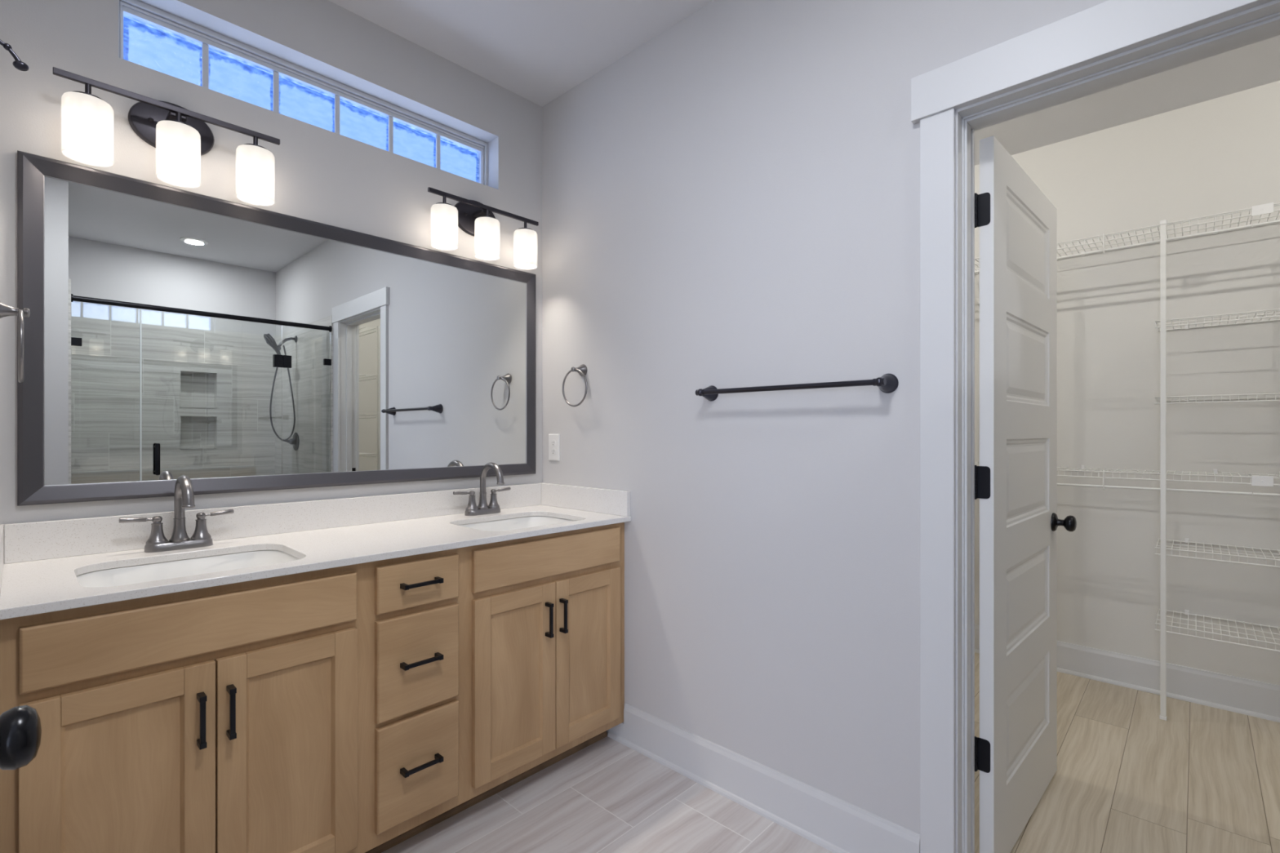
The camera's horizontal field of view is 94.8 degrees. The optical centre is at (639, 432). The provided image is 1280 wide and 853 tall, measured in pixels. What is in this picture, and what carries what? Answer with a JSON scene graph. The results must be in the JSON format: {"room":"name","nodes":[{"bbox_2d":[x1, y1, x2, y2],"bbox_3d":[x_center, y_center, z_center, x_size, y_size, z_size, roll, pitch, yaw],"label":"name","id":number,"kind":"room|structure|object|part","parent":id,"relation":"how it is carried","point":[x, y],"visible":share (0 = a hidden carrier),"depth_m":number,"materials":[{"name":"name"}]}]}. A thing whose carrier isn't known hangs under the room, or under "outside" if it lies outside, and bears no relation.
{"room":"bathroom","nodes":[
{"label":"bathroom","id":0,"kind":"room"},
{"bbox_2d":[0,705,41,769],"bbox_3d":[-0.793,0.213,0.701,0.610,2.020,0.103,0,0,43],"label":"door knob","id":1,"kind":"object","parent":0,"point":[20,729],"depth_m":0.55,"materials":[{"name":"black metal"}]},
{"bbox_2d":[0,40,29,71],"bbox_3d":[-0.923,-0.557,0.845,0.050,0.052,0.063,0,0,43],"label":"robe hook","id":2,"kind":"object","parent":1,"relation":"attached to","point":[18,64],"visible":1,"depth_m":0.86,"materials":[{"name":"grey metal"}]},
{"bbox_2d":[0,0,542,524],"bbox_3d":[-1.095,-0.137,2.154,0.150,2.743,1.992,0,0,43],"label":"wall","id":3,"kind":"structure","parent":0,"point":[322,175],"depth_m":1.95,"materials":[{"name":"grey paint"}]},
{"bbox_2d":[53,66,279,205],"bbox_3d":[-1.328,-0.842,1.689,0.150,0.253,0.507,0,0,43],"label":"vanity light","id":4,"kind":"object","parent":3,"relation":"attached to","point":[180,135],"visible":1,"depth_m":1.64,"materials":[{"name":"white glass"}]},
{"bbox_3d":[-1.440,-0.790,1.535,0.100,0.150,0.100,0,0,43],"label":"lamp shade","id":5,"kind":"part","parent":4,"relation":"part of","materials":[{"name":"white glass"}]},
{"bbox_3d":[-1.373,-0.895,1.731,0.028,0.146,0.200,0,0,43],"label":"wall plate","id":6,"kind":"part","parent":4,"relation":"part of","materials":[{"name":"grey metal"}]},
{"bbox_3d":[-1.341,-0.904,1.701,0.077,0.014,0.040,0,0,43],"label":"arm","id":7,"kind":"part","parent":4,"relation":"part of","materials":[{"name":"grey metal"}]},
{"bbox_3d":[-1.310,-0.790,1.672,0.100,0.150,0.100,0,0,43],"label":"lamp shade","id":8,"kind":"part","parent":4,"relation":"part of","materials":[{"name":"white glass"}]},
{"bbox_3d":[-1.181,-0.790,1.809,0.100,0.150,0.100,0,0,43],"label":"lamp shade","id":9,"kind":"part","parent":4,"relation":"part of","materials":[{"name":"white glass"}]},
{"bbox_2d":[4,483,541,564],"bbox_3d":[-1.033,0.281,2.095,0.020,0.099,1.672,0,0,43],"label":"backsplash","id":10,"kind":"structure","parent":3,"relation":"attached to","point":[64,538],"depth_m":1.87,"materials":[{"name":"white stone"}]},
{"bbox_2d":[17,150,535,506],"bbox_3d":[-1.034,-0.267,2.093,0.020,0.907,1.621,0,0,43],"label":"wall mirror","id":11,"kind":"object","parent":3,"relation":"attached to","point":[170,333],"visible":0.98,"depth_m":1.86,"materials":[{"name":"grey metal"}]},
{"bbox_2d":[118,0,487,185],"bbox_3d":[-1.125,-1.169,2.184,0.065,0.231,1.239,0,0,43],"label":"window","id":12,"kind":"structure","parent":3,"relation":"in","point":[136,11],"depth_m":2.04,"materials":[{"name":"white paint"}]},
{"bbox_2d":[427,186,538,269],"bbox_3d":[-0.640,-0.842,2.416,0.150,0.253,0.507,0,0,43],"label":"vanity light","id":13,"kind":"object","parent":3,"relation":"attached to","point":[476,219],"visible":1,"depth_m":2.37,"materials":[{"name":"white glass"}]},
{"bbox_3d":[-0.752,-0.790,2.263,0.100,0.150,0.100,0,0,43],"label":"lamp shade","id":14,"kind":"part","parent":13,"relation":"part of","materials":[{"name":"white glass"}]},
{"bbox_3d":[-0.685,-0.895,2.458,0.028,0.146,0.200,0,0,43],"label":"wall plate","id":15,"kind":"part","parent":13,"relation":"part of","materials":[{"name":"grey metal"}]},
{"bbox_3d":[-0.653,-0.904,2.428,0.077,0.014,0.040,0,0,43],"label":"arm","id":16,"kind":"part","parent":13,"relation":"part of","materials":[{"name":"grey metal"}]},
{"bbox_3d":[-0.623,-0.790,2.399,0.100,0.150,0.100,0,0,43],"label":"lamp shade","id":17,"kind":"part","parent":13,"relation":"part of","materials":[{"name":"white glass"}]},
{"bbox_3d":[-0.493,-0.790,2.536,0.100,0.150,0.100,0,0,43],"label":"lamp shade","id":18,"kind":"part","parent":13,"relation":"part of","materials":[{"name":"white glass"}]},
{"bbox_2d":[328,0,1279,165],"bbox_3d":[1.208,-1.538,1.387,4.550,0.060,4.060,0,0,43],"label":"ceiling","id":19,"kind":"structure","parent":0,"point":[537,51],"depth_m":2.34,"materials":[{"name":"white paint"}]},
{"bbox_2d":[542,0,1107,852],"bbox_3d":[1.112,-0.137,1.286,4.250,2.743,0.060,0,0,43],"label":"wall","id":20,"kind":"structure","parent":0,"point":[732,200],"depth_m":1.92,"materials":[{"name":"grey paint"}]},
{"bbox_2d":[548,434,559,461],"bbox_3d":[-0.389,0.067,2.659,0.075,0.120,0.008,0,0,43],"label":"wall outlet","id":21,"kind":"object","parent":20,"relation":"attached to","point":[553,439],"visible":1,"depth_m":2.65,"materials":[{"name":"white plastic"}]},
{"bbox_2d":[551,440,555,446],"bbox_3d":[-0.391,0.048,2.657,0.033,0.029,0.002,0,0,43],"label":"socket","id":22,"kind":"object","parent":21,"relation":"attached to","point":[553,442],"depth_m":2.65,"materials":[{"name":"grey plastic"}]},
{"bbox_2d":[551,448,555,454],"bbox_3d":[-0.391,0.086,2.657,0.033,0.029,0.002,0,0,43],"label":"socket","id":23,"kind":"object","parent":21,"relation":"attached to","point":[553,450],"depth_m":2.66,"materials":[{"name":"grey plastic"}]},
{"bbox_2d":[562,364,587,406],"bbox_3d":[-0.265,-0.201,2.503,0.161,0.184,0.063,0,0,43],"label":"towel ring","id":24,"kind":"object","parent":20,"relation":"attached to","point":[581,370],"visible":1,"depth_m":2.50,"materials":[{"name":"grey metal"}]},
{"bbox_3d":[-0.265,-0.267,2.503,0.052,0.052,0.063,0,0,43],"label":"post","id":25,"kind":"part","parent":24,"relation":"part of","materials":[{"name":"grey metal"}]},
{"bbox_2d":[607,703,919,852],"bbox_3d":[0.312,1.159,1.987,1.200,0.153,0.021,0,0,43],"label":"baseboard","id":26,"kind":"structure","parent":20,"relation":"attached to","point":[837,825],"depth_m":1.90,"materials":[{"name":"white paint"}]},
{"bbox_2d":[695,373,898,401],"bbox_3d":[0.446,-0.137,1.821,0.662,0.055,0.078,0,0,43],"label":"towel bar","id":27,"kind":"object","parent":20,"relation":"attached to","point":[887,383],"visible":1,"depth_m":1.72,"materials":[{"name":"black metal"}]},
{"bbox_3d":[0.225,-0.137,2.029,0.055,0.055,0.078,0,0,43],"label":"post","id":28,"kind":"part","parent":27,"relation":"part of","materials":[{"name":"grey metal"}]},
{"bbox_3d":[0.666,-0.137,1.612,0.055,0.055,0.078,0,0,43],"label":"post","id":29,"kind":"part","parent":27,"relation":"part of","materials":[{"name":"grey metal"}]},
{"bbox_2d":[974,135,1076,852],"bbox_3d":[1.218,0.207,1.873,0.778,2.030,0.171,0,0,-44],"label":"door","id":30,"kind":"structure","parent":20,"relation":"in","point":[1015,477],"depth_m":1.77,"materials":[{"name":"white paint"}]},
{"bbox_3d":[1.488,0.317,2.063,0.065,0.065,0.068,0,0,-44],"label":"knob","id":31,"kind":"part","parent":30,"relation":"part of","materials":[{"name":"black metal"}]},
{"bbox_2d":[911,0,1274,852],"bbox_3d":[1.082,0.143,1.256,0.960,2.184,0.024,0,0,43],"label":"trim","id":32,"kind":"structure","parent":20,"relation":"attached to","point":[1109,28],"depth_m":1.52,"materials":[{"name":"white paint"}]},
{"bbox_2d":[957,0,1279,852],"bbox_3d":[1.139,0.198,1.301,0.765,2.074,0.124,0,0,43],"label":"trim","id":33,"kind":"structure","parent":20,"relation":"attached to","point":[1262,20],"depth_m":1.52,"materials":[{"name":"white paint"}]},
{"bbox_2d":[382,653,1279,852],"bbox_3d":[1.265,1.260,1.339,4.400,0.050,4.052,0,0,43],"label":"floor","id":34,"kind":"structure","parent":0,"point":[1127,779],"depth_m":1.97,"materials":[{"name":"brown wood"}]},
{"bbox_2d":[0,522,624,852],"bbox_3d":[-0.817,0.793,1.904,0.590,0.884,1.692,0,0,43],"label":"vanity cabinet","id":35,"kind":"object","parent":34,"relation":"on","point":[362,708],"visible":0.94,"depth_m":1.51,"materials":[{"name":"brown wood"}]},
{"bbox_3d":[-1.091,0.822,1.248,0.020,0.590,0.312,0,0,43],"label":"door","id":36,"kind":"part","parent":35,"relation":"part of","materials":[{"name":"brown wood"}]},
{"bbox_3d":[-1.091,0.556,1.248,0.020,0.058,0.196,0,0,43],"label":"rail","id":37,"kind":"part","parent":35,"relation":"part of","materials":[{"name":"brown wood"}]},
{"bbox_3d":[-1.088,0.822,1.246,0.009,0.474,0.196,0,0,43],"label":"door panel","id":38,"kind":"part","parent":35,"relation":"part of","materials":[{"name":"brown wood"}]},
{"bbox_3d":[-0.982,0.441,1.364,0.020,0.128,0.627,0,0,43],"label":"false drawer","id":39,"kind":"part","parent":35,"relation":"part of","materials":[{"name":"brown wood"}]},
{"bbox_3d":[-0.985,0.647,1.323,0.033,0.116,0.013,0,0,43],"label":"pull handle","id":40,"kind":"part","parent":35,"relation":"part of","materials":[{"name":"black metal"}]},
{"bbox_3d":[-0.946,0.647,1.363,0.033,0.116,0.013,0,0,43],"label":"pull handle","id":41,"kind":"part","parent":35,"relation":"part of","materials":[{"name":"black metal"}]},
{"bbox_3d":[-0.874,0.822,1.478,0.020,0.590,0.312,0,0,43],"label":"door","id":42,"kind":"part","parent":35,"relation":"part of","materials":[{"name":"brown wood"}]},
{"bbox_3d":[-0.874,0.556,1.478,0.020,0.058,0.196,0,0,43],"label":"rail","id":43,"kind":"part","parent":35,"relation":"part of","materials":[{"name":"brown wood"}]},
{"bbox_3d":[-0.871,0.822,1.475,0.009,0.474,0.196,0,0,43],"label":"door panel","id":44,"kind":"part","parent":35,"relation":"part of","materials":[{"name":"brown wood"}]},
{"bbox_2d":[0,482,631,619],"bbox_3d":[-0.832,0.291,1.905,0.574,0.119,1.711,0,0,43],"label":"countertop","id":45,"kind":"structure","parent":35,"relation":"on","point":[41,562],"depth_m":1.74,"materials":[{"name":"white stone"}]},
{"bbox_2d":[119,475,234,552],"bbox_3d":[-1.318,0.225,1.675,0.202,0.212,0.202,0,0,-5],"label":"faucet","id":46,"kind":"object","parent":45,"relation":"on","point":[184,495],"visible":1,"depth_m":1.67,"materials":[{"name":"grey metal"}]},
{"bbox_3d":[-1.383,0.239,1.617,0.014,0.016,0.072,0,0,43],"label":"lever","id":47,"kind":"part","parent":46,"relation":"part of","materials":[{"name":"grey metal"}]},
{"bbox_3d":[-1.353,0.273,1.649,0.049,0.077,0.049,0,0,43],"label":"handle","id":48,"kind":"part","parent":46,"relation":"part of","materials":[{"name":"grey metal"}]},
{"bbox_3d":[-1.319,0.320,1.685,0.056,0.022,0.156,0,0,43],"label":"plate","id":49,"kind":"part","parent":46,"relation":"part of","materials":[{"name":"grey metal"}]},
{"bbox_3d":[-1.275,0.215,1.644,0.167,0.192,0.047,0,0,43],"label":"spout","id":50,"kind":"part","parent":46,"relation":"part of","materials":[{"name":"grey metal"}]},
{"bbox_3d":[-1.284,0.273,1.722,0.049,0.077,0.049,0,0,43],"label":"handle","id":51,"kind":"part","parent":46,"relation":"part of","materials":[{"name":"grey metal"}]},
{"bbox_3d":[-1.254,0.239,1.754,0.014,0.016,0.072,0,0,43],"label":"lever","id":52,"kind":"part","parent":46,"relation":"part of","materials":[{"name":"grey metal"}]},
{"bbox_2d":[76,550,299,587],"bbox_3d":[-1.136,0.427,1.508,0.398,0.150,0.500,0,0,43],"label":"undermount sink","id":53,"kind":"object","parent":45,"relation":"in","point":[131,575],"visible":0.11,"depth_m":1.62,"materials":[{"name":"white ceramic"}]},
{"bbox_2d":[453,462,511,515],"bbox_3d":[-0.640,0.225,2.392,0.202,0.212,0.202,0,0,-5],"label":"faucet","id":54,"kind":"object","parent":45,"relation":"on","point":[493,507],"visible":1,"depth_m":2.38,"materials":[{"name":"grey metal"}]},
{"bbox_3d":[-0.706,0.239,2.333,0.014,0.016,0.072,0,0,43],"label":"lever","id":55,"kind":"part","parent":54,"relation":"part of","materials":[{"name":"grey metal"}]},
{"bbox_3d":[-0.675,0.273,2.365,0.049,0.077,0.049,0,0,43],"label":"handle","id":56,"kind":"part","parent":54,"relation":"part of","materials":[{"name":"grey metal"}]},
{"bbox_3d":[-0.641,0.320,2.401,0.056,0.022,0.156,0,0,43],"label":"plate","id":57,"kind":"part","parent":54,"relation":"part of","materials":[{"name":"grey metal"}]},
{"bbox_3d":[-0.597,0.215,2.360,0.167,0.192,0.047,0,0,43],"label":"spout","id":58,"kind":"part","parent":54,"relation":"part of","materials":[{"name":"grey metal"}]},
{"bbox_3d":[-0.607,0.273,2.438,0.049,0.077,0.049,0,0,43],"label":"handle","id":59,"kind":"part","parent":54,"relation":"part of","materials":[{"name":"grey metal"}]},
{"bbox_3d":[-0.576,0.239,2.470,0.014,0.016,0.072,0,0,43],"label":"lever","id":60,"kind":"part","parent":54,"relation":"part of","materials":[{"name":"grey metal"}]},
{"bbox_2d":[457,515,573,531],"bbox_3d":[-0.456,0.427,2.227,0.398,0.150,0.500,0,0,43],"label":"undermount sink","id":61,"kind":"object","parent":45,"relation":"in","point":[516,523],"visible":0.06,"depth_m":2.41,"materials":[{"name":"white ceramic"}]},
{"bbox_3d":[-0.874,1.088,1.478,0.020,0.058,0.196,0,0,43],"label":"rail","id":62,"kind":"part","parent":35,"relation":"part of","materials":[{"name":"brown wood"}]},
{"bbox_3d":[-0.645,0.968,1.720,0.020,0.290,0.248,0,0,43],"label":"drawer","id":63,"kind":"part","parent":35,"relation":"part of","materials":[{"name":"brown wood"}]},
{"bbox_3d":[-0.645,0.666,1.720,0.020,0.282,0.248,0,0,43],"label":"drawer","id":64,"kind":"part","parent":35,"relation":"part of","materials":[{"name":"brown wood"}]},
{"bbox_3d":[-0.645,0.439,1.720,0.020,0.132,0.248,0,0,43],"label":"drawer","id":65,"kind":"part","parent":35,"relation":"part of","materials":[{"name":"brown wood"}]},
{"bbox_3d":[-0.629,0.960,1.699,0.033,0.013,0.116,0,0,43],"label":"pull handle","id":66,"kind":"part","parent":35,"relation":"part of","materials":[{"name":"black metal"}]},
{"bbox_3d":[-0.629,0.660,1.699,0.033,0.013,0.116,0,0,43],"label":"pull handle","id":67,"kind":"part","parent":35,"relation":"part of","materials":[{"name":"black metal"}]},
{"bbox_3d":[-0.629,0.435,1.699,0.033,0.013,0.116,0,0,43],"label":"pull handle","id":68,"kind":"part","parent":35,"relation":"part of","materials":[{"name":"black metal"}]},
{"bbox_3d":[-0.414,0.822,1.965,0.020,0.590,0.320,0,0,43],"label":"door","id":69,"kind":"part","parent":35,"relation":"part of","materials":[{"name":"brown wood"}]},
{"bbox_3d":[-0.414,0.556,1.965,0.020,0.058,0.204,0,0,43],"label":"rail","id":70,"kind":"part","parent":35,"relation":"part of","materials":[{"name":"brown wood"}]},
{"bbox_3d":[-0.414,1.088,1.965,0.020,0.058,0.204,0,0,43],"label":"rail","id":71,"kind":"part","parent":35,"relation":"part of","materials":[{"name":"brown wood"}]},
{"bbox_3d":[-0.411,0.822,1.962,0.009,0.474,0.204,0,0,43],"label":"door panel","id":72,"kind":"part","parent":35,"relation":"part of","materials":[{"name":"brown wood"}]},
{"bbox_3d":[-0.303,0.438,2.082,0.020,0.134,0.642,0,0,43],"label":"false drawer","id":73,"kind":"part","parent":35,"relation":"part of","materials":[{"name":"brown wood"}]},
{"bbox_3d":[-0.313,0.647,2.033,0.033,0.116,0.013,0,0,43],"label":"pull handle","id":74,"kind":"part","parent":35,"relation":"part of","materials":[{"name":"black metal"}]},
{"bbox_3d":[-0.269,0.647,2.079,0.033,0.116,0.013,0,0,43],"label":"pull handle","id":75,"kind":"part","parent":35,"relation":"part of","materials":[{"name":"black metal"}]},
{"bbox_3d":[-0.192,0.822,2.199,0.020,0.590,0.319,0,0,43],"label":"door","id":76,"kind":"part","parent":35,"relation":"part of","materials":[{"name":"brown wood"}]},
{"bbox_3d":[-0.192,0.556,2.199,0.020,0.058,0.203,0,0,43],"label":"rail","id":77,"kind":"part","parent":35,"relation":"part of","materials":[{"name":"brown wood"}]},
{"bbox_3d":[-0.192,1.088,2.199,0.020,0.058,0.203,0,0,43],"label":"rail","id":78,"kind":"part","parent":35,"relation":"part of","materials":[{"name":"brown wood"}]},
{"bbox_3d":[-0.189,0.822,2.196,0.009,0.474,0.203,0,0,43],"label":"door panel","id":79,"kind":"part","parent":35,"relation":"part of","materials":[{"name":"brown wood"}]},
{"bbox_2d":[1160,219,1166,720],"bbox_3d":[2.253,0.161,2.535,0.023,2.149,0.019,0,0,43],"label":"pole","id":80,"kind":"object","parent":34,"relation":"on","point":[1162,223],"visible":1,"depth_m":2.53,"materials":[{"name":"white metal"}]},
{"bbox_2d":[974,80,1279,684],"bbox_3d":[2.804,-0.137,2.565,3.850,2.743,0.155,0,0,43],"label":"wall","id":81,"kind":"structure","parent":0,"point":[1221,154],"depth_m":2.76,"materials":[{"name":"white paint"}]},
{"bbox_2d":[974,207,1252,274],"bbox_3d":[1.966,-0.867,3.037,1.640,0.099,0.311,0,0,43],"label":"wire shelf","id":82,"kind":"object","parent":81,"relation":"attached to","point":[1216,231],"visible":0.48,"depth_m":2.62,"materials":[{"name":"white metal"}]},
{"bbox_2d":[974,462,1252,495],"bbox_3d":[1.966,0.214,3.037,1.640,0.099,0.311,0,0,43],"label":"wire shelf","id":83,"kind":"object","parent":81,"relation":"attached to","point":[1082,468],"visible":0.52,"depth_m":2.62,"materials":[{"name":"white metal"}]},
{"bbox_3d":[1.870,0.247,2.936,1.640,0.010,0.010,0,0,43],"label":"hang rod","id":84,"kind":"part","parent":83,"relation":"part of","materials":[{"name":"white metal"}]},
{"bbox_2d":[974,624,1279,722],"bbox_3d":[2.733,1.159,2.512,3.520,0.153,0.021,0,0,43],"label":"baseboard","id":85,"kind":"structure","parent":81,"relation":"attached to","point":[1257,699],"depth_m":2.74,"materials":[{"name":"white paint"}]},
{"bbox_2d":[1155,608,1279,652],"bbox_3d":[2.684,0.841,2.361,0.920,0.044,0.307,0,0,43],"label":"wire shelf","id":86,"kind":"object","parent":81,"relation":"attached to","point":[1186,611],"visible":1,"depth_m":2.50,"materials":[{"name":"white metal"}]},
{"bbox_2d":[1155,537,1279,568],"bbox_3d":[2.684,0.510,2.361,0.920,0.044,0.307,0,0,43],"label":"wire shelf","id":87,"kind":"object","parent":81,"relation":"attached to","point":[1186,540],"visible":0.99,"depth_m":2.49,"materials":[{"name":"white metal"}]},
{"bbox_2d":[1155,308,1279,331],"bbox_3d":[2.684,-0.477,2.361,0.920,0.044,0.307,0,0,43],"label":"wire shelf","id":88,"kind":"object","parent":81,"relation":"attached to","point":[1186,326],"visible":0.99,"depth_m":2.47,"materials":[{"name":"white metal"}]},
{"bbox_2d":[1155,392,1279,404],"bbox_3d":[2.684,-0.145,2.361,0.920,0.044,0.307,0,0,43],"label":"wire shelf","id":89,"kind":"object","parent":81,"relation":"attached to","point":[1252,396],"visible":0.98,"depth_m":2.47,"materials":[{"name":"white metal"}]},
{"bbox_2d":[1248,471,1279,496],"bbox_3d":[3.228,0.209,1.842,1.837,0.087,0.312,0,0,43],"label":"wire shelf","id":90,"kind":"object","parent":81,"relation":"attached to","point":[1257,479],"visible":1,"depth_m":2.34,"materials":[{"name":"white metal"}]},
{"bbox_3d":[3.134,0.247,1.740,1.833,0.010,0.010,0,0,43],"label":"hang rod","id":91,"kind":"part","parent":90,"relation":"part of","materials":[{"name":"white metal"}]},
{"bbox_2d":[1249,202,1279,227],"bbox_3d":[3.228,-0.872,1.842,1.837,0.087,0.312,0,0,43],"label":"wire shelf","id":92,"kind":"object","parent":81,"relation":"attached to","point":[1267,208],"visible":0.98,"depth_m":2.35,"materials":[{"name":"white metal"}]},
{"bbox_3d":[3.134,-0.834,1.740,1.833,0.010,0.010,0,0,43],"label":"hang rod","id":93,"kind":"part","parent":92,"relation":"part of","materials":[{"name":"white metal"}]},
{"bbox_3d":[-0.704,-0.136,0.523,2.660,2.743,0.120,0,0,43],"label":"wall","id":94,"kind":"structure","parent":0,"visible":0},
{"bbox_2d":[0,302,30,382],"bbox_3d":[-1.389,-0.202,1.297,0.161,0.184,0.063,0,0,43],"label":"towel ring","id":95,"kind":"object","parent":94,"relation":"attached to","point":[6,310],"visible":1,"depth_m":1.28,"materials":[{"name":"grey metal"}]},
{"bbox_3d":[-1.389,-0.268,1.297,0.052,0.052,0.063,0,0,43],"label":"post","id":96,"kind":"part","parent":95,"relation":"part of","materials":[{"name":"grey metal"}]}
]}

